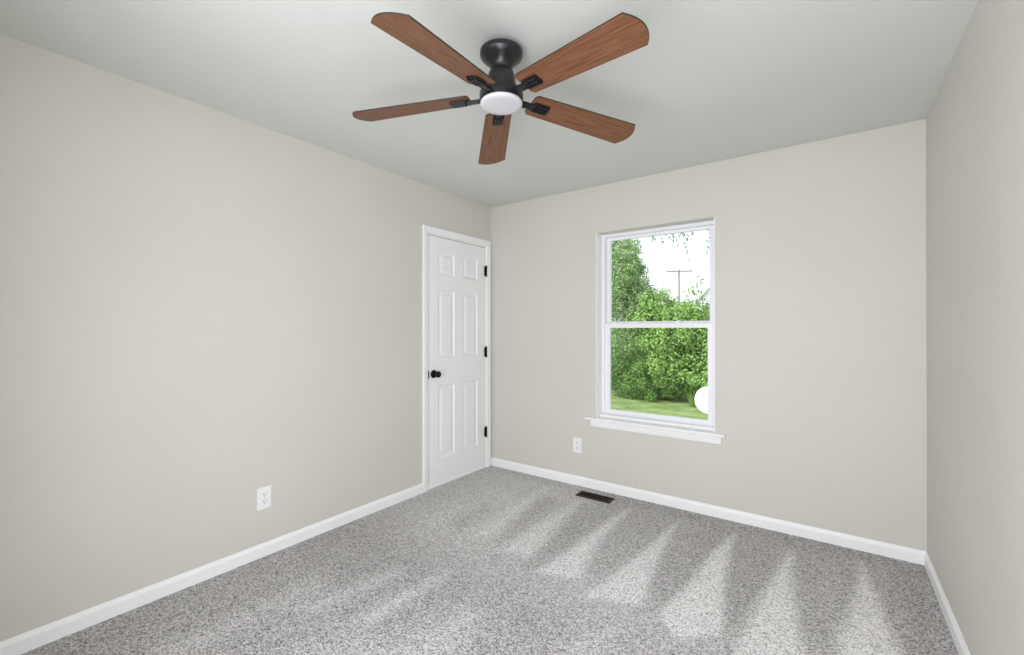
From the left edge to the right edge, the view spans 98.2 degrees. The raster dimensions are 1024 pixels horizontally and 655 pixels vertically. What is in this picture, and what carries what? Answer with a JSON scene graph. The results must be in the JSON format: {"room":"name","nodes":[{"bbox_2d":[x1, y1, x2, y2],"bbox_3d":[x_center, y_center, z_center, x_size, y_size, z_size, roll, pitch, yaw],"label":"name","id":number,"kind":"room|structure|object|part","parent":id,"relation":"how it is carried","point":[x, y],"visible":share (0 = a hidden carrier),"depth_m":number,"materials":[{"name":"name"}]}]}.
{"room":"empty bedroom","nodes":[
{"label":"empty bedroom","id":0,"kind":"room"},
{"bbox_2d":[0,34,490,641],"bbox_3d":[-1.308,0.153,2.821,0.180,2.590,3.540,0,0,36],"label":"wall","id":1,"kind":"structure","parent":0,"point":[203,308],"depth_m":2.19,"materials":[{"name":"beige paint"}]},
{"bbox_2d":[0,483,422,654],"bbox_3d":[-1.433,1.260,2.481,0.013,0.074,2.488,0,0,36],"label":"baseboard","id":2,"kind":"structure","parent":1,"relation":"attached to","point":[30,640],"depth_m":2.18,"materials":[{"name":"white paint"}]},
{"bbox_2d":[257,485,271,510],"bbox_3d":[-1.407,0.969,2.521,0.008,0.125,0.079,0,0,36],"label":"wall outlet","id":3,"kind":"object","parent":1,"relation":"attached to","point":[264,494],"visible":1,"depth_m":2.52,"materials":[{"name":"white plastic"}]},
{"bbox_2d":[261,499,267,504],"bbox_3d":[-1.405,0.989,2.520,0.002,0.028,0.034,0,0,36],"label":"receptacle","id":4,"kind":"object","parent":3,"relation":"attached to","point":[263,501],"depth_m":2.52,"materials":[{"name":"grey plastic"}]},
{"bbox_2d":[422,224,490,492],"bbox_3d":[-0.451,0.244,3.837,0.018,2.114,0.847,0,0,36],"label":"trim","id":5,"kind":"structure","parent":1,"relation":"attached to","point":[426,229],"depth_m":3.52,"materials":[{"name":"white paint"}]},
{"bbox_2d":[428,235,486,488],"bbox_3d":[-0.448,0.277,3.836,0.103,2.041,0.742,0,0,36],"label":"door","id":6,"kind":"structure","parent":1,"relation":"in","point":[457,271],"depth_m":3.82,"materials":[{"name":"white paint"}]},
{"bbox_3d":[-0.605,0.378,3.580,0.060,0.054,0.054,0,0,36],"label":"knob","id":7,"kind":"part","parent":6,"relation":"part of","materials":[{"name":"black metal"}]},
{"bbox_2d":[0,0,977,206],"bbox_3d":[0.047,-1.219,1.954,3.398,0.150,3.720,0,0,36],"label":"ceiling","id":8,"kind":"structure","parent":0,"point":[713,80],"depth_m":1.95,"materials":[{"name":"paint"}]},
{"bbox_2d":[352,12,648,164],"bbox_3d":[-0.049,-1.002,1.760,1.242,0.284,1.222,0,0,36],"label":"ceiling fan","id":9,"kind":"object","parent":8,"relation":"hanging from","point":[500,96],"visible":1,"depth_m":1.71,"materials":[{"name":"brown wood"}]},
{"bbox_3d":[-0.425,-0.924,1.878,0.525,0.006,0.148,-2,11,12],"label":"blade","id":10,"kind":"part","parent":9,"relation":"part of","materials":[{"name":"brown wood"}]},
{"bbox_3d":[-0.235,-0.901,1.462,0.148,0.006,0.525,13,12,28],"label":"blade","id":11,"kind":"part","parent":9,"relation":"part of","materials":[{"name":"brown wood"}]},
{"bbox_3d":[-0.086,-0.918,2.187,0.148,0.006,0.525,-11,-2,-7],"label":"blade","id":12,"kind":"part","parent":9,"relation":"part of","materials":[{"name":"brown wood"}]},
{"bbox_2d":[480,92,521,114],"bbox_3d":[-0.043,-0.905,1.799,0.170,0.017,0.170,0,0,36],"label":"diffuser","id":13,"kind":"object","parent":9,"relation":"attached to","point":[496,103],"depth_m":1.77,"materials":[{"name":"white glass"}]},
{"bbox_3d":[0.312,-0.912,1.959,0.525,0.006,0.148,5,-13,-24],"label":"blade","id":14,"kind":"part","parent":9,"relation":"part of","materials":[{"name":"brown wood"}]},
{"bbox_3d":[0.219,-0.916,1.511,0.148,0.006,0.525,15,-7,-42],"label":"blade","id":15,"kind":"part","parent":9,"relation":"part of","materials":[{"name":"brown wood"}]},
{"bbox_2d":[21,466,958,654],"bbox_3d":[0.048,1.296,1.948,3.038,0.001,3.360,0,0,36],"label":"floor","id":16,"kind":"structure","parent":0,"point":[491,560],"depth_m":2.17,"materials":[{"name":"grey carpet"}]},
{"bbox_2d":[576,491,614,503],"bbox_3d":[0.634,1.294,3.394,0.280,0.010,0.114,0,0,36],"label":"floor vent","id":17,"kind":"object","parent":16,"relation":"in","point":[593,496],"visible":1,"depth_m":3.39,"materials":[{"name":"brown metal"}]},
{"bbox_2d":[491,119,926,550],"bbox_3d":[1.085,0.154,3.385,3.398,2.590,0.180,0,0,36],"label":"wall","id":18,"kind":"structure","parent":0,"point":[821,342],"depth_m":2.85,"materials":[{"name":"beige paint"}]},
{"bbox_2d":[573,437,581,453],"bbox_3d":[0.539,0.973,3.662,0.079,0.125,0.008,0,0,36],"label":"wall outlet","id":19,"kind":"object","parent":18,"relation":"attached to","point":[577,442],"visible":1,"depth_m":3.66,"materials":[{"name":"white plastic"}]},
{"bbox_2d":[584,417,725,444],"bbox_3d":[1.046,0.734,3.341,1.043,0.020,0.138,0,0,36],"label":"trim","id":20,"kind":"structure","parent":18,"relation":"attached to","point":[602,419],"depth_m":3.27,"materials":[{"name":"white paint"}]},
{"bbox_2d":[596,217,714,432],"bbox_3d":[1.066,-0.018,3.351,0.887,1.485,0.098,0,0,36],"label":"trim","id":21,"kind":"structure","parent":18,"relation":"attached to","point":[598,236],"depth_m":3.59,"materials":[{"name":"white paint"}]},
{"bbox_2d":[600,220,713,430],"bbox_3d":[1.103,-0.018,3.403,0.887,1.485,0.126,0,0,36],"label":"window","id":22,"kind":"structure","parent":18,"relation":"in","point":[607,324],"depth_m":3.45,"materials":[{"name":"white plastic"}]},
{"bbox_3d":[1.098,-0.029,3.395,0.747,0.008,0.006,0,0,36],"label":"lift rail","id":23,"kind":"part","parent":22,"relation":"part of","materials":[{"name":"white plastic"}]},
{"bbox_3d":[1.108,0.333,3.408,0.829,0.740,0.028,0,0,36],"label":"sash","id":24,"kind":"part","parent":22,"relation":"part of","materials":[{"name":"white plastic"}]},
{"bbox_3d":[1.126,-0.374,3.435,0.834,0.723,0.028,0,0,36],"label":"sash","id":25,"kind":"part","parent":22,"relation":"part of","materials":[{"name":"white plastic"}]},
{"bbox_2d":[491,457,925,564],"bbox_3d":[1.029,1.261,3.304,3.038,0.074,0.013,0,0,36],"label":"baseboard","id":26,"kind":"structure","parent":18,"relation":"attached to","point":[894,551],"depth_m":2.96,"materials":[{"name":"white paint"}]},
{"bbox_2d":[926,0,1023,654],"bbox_3d":[1.299,0.148,0.935,0.180,2.590,3.540,0,0,36],"label":"wall","id":27,"kind":"structure","parent":0,"point":[975,117],"depth_m":1.55,"materials":[{"name":"beige paint"}]},
{"bbox_2d":[924,551,970,654],"bbox_3d":[1.274,1.256,1.062,0.013,0.074,3.360,0,0,36],"label":"baseboard","id":28,"kind":"structure","parent":27,"relation":"attached to","point":[962,649],"depth_m":1.96,"materials":[{"name":"white paint"}]},
{"label":"outside","id":29,"kind":"structure","parent":0,"visible":0},
{"bbox_2d":[611,338,706,419],"bbox_3d":[14.080,1.854,49.532,110.000,0.001,89.800,0,0,36],"label":"ground","id":30,"kind":"structure","parent":29,"point":[662,406],"depth_m":10.03,"materials":[{"name":"green plant"}]},
{"bbox_2d":[611,239,666,391],"bbox_3d":[2.805,-1.111,12.548,2.056,5.791,3.428,0,0,-24],"label":"tree","id":31,"kind":"object","parent":30,"relation":"on","point":[629,271],"visible":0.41,"depth_m":11.64,"materials":[{"name":"green plant"}]},
{"bbox_2d":[611,350,674,400],"bbox_3d":[3.046,1.177,11.060,0.910,1.199,2.001,0,0,-41],"label":"shrub","id":32,"kind":"object","parent":30,"relation":"on","point":[631,384],"visible":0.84,"depth_m":10.88,"materials":[{"name":"green plant"}]},
{"bbox_2d":[619,304,667,375],"bbox_3d":[4.831,0.340,15.955,2.140,2.938,2.360,0,0,-34],"label":"bush","id":33,"kind":"object","parent":30,"relation":"on","point":[663,304],"visible":0.02,"depth_m":15.72,"materials":[{"name":"green plant"}]},
{"bbox_2d":[626,287,709,400],"bbox_3d":[3.909,0.404,11.062,2.206,2.739,1.755,0,0,36],"label":"leafy bush","id":34,"kind":"object","parent":30,"relation":"on","point":[657,339],"visible":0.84,"depth_m":10.64,"materials":[{"name":"green plant"}]},
{"bbox_2d":[647,296,709,378],"bbox_3d":[5.835,0.382,14.862,2.859,2.855,2.124,0,0,36],"label":"bush","id":35,"kind":"object","parent":30,"relation":"on","point":[707,304],"visible":0.03,"depth_m":14.60,"materials":[{"name":"bright green leaf"}]},
{"bbox_2d":[666,268,691,302],"bbox_3d":[15.807,-1.855,41.952,2.300,7.380,0.295,0,0,10],"label":"utility pole","id":36,"kind":"object","parent":30,"relation":"on","point":[678,271],"visible":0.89,"depth_m":41.92,"materials":[{"name":"grey wood"}]},
{"bbox_3d":[15.814,-1.839,41.992,0.220,7.350,0.214,0,0,36],"label":"post","id":37,"kind":"part","parent":36,"relation":"part of","materials":[{"name":"grey wood"}]},
{"bbox_2d":[651,230,709,262],"bbox_3d":[4.426,-0.742,8.005,4.551,5.007,0.575,0,0,27],"label":"tree","id":38,"kind":"object","parent":30,"relation":"on","point":[692,233],"visible":0.09,"depth_m":8.58,"materials":[{"name":"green plant"}]},
{"bbox_2d":[669,274,709,398],"bbox_3d":[4.777,0.234,10.682,1.776,3.078,2.168,0,0,-17],"label":"leafy bush","id":39,"kind":"object","parent":30,"relation":"on","point":[704,374],"visible":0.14,"depth_m":10.37,"materials":[{"name":"green plant"}]},
{"bbox_2d":[685,389,697,407],"bbox_3d":[4.057,1.543,9.825,0.511,0.440,0.514,0,0,36],"label":"clump","id":40,"kind":"object","parent":30,"relation":"on","point":[692,404],"visible":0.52,"depth_m":9.84,"materials":[{"name":"green plant"}]},
{"bbox_2d":[695,387,707,419],"bbox_3d":[3.411,1.392,7.717,0.434,0.732,0.136,0,0,23],"label":"satellite dish","id":41,"kind":"object","parent":30,"relation":"on","point":[701,397],"visible":0.41,"depth_m":7.73,"materials":[{"name":"white metal"}]},
{"bbox_2d":[693,283,709,308],"bbox_3d":[14.365,-1.845,22.978,7.560,7.270,7.970,0,0,36],"label":"house","id":42,"kind":"structure","parent":30,"relation":"on","point":[706,292],"depth_m":21.70,"materials":[{"name":"white"}]}
]}

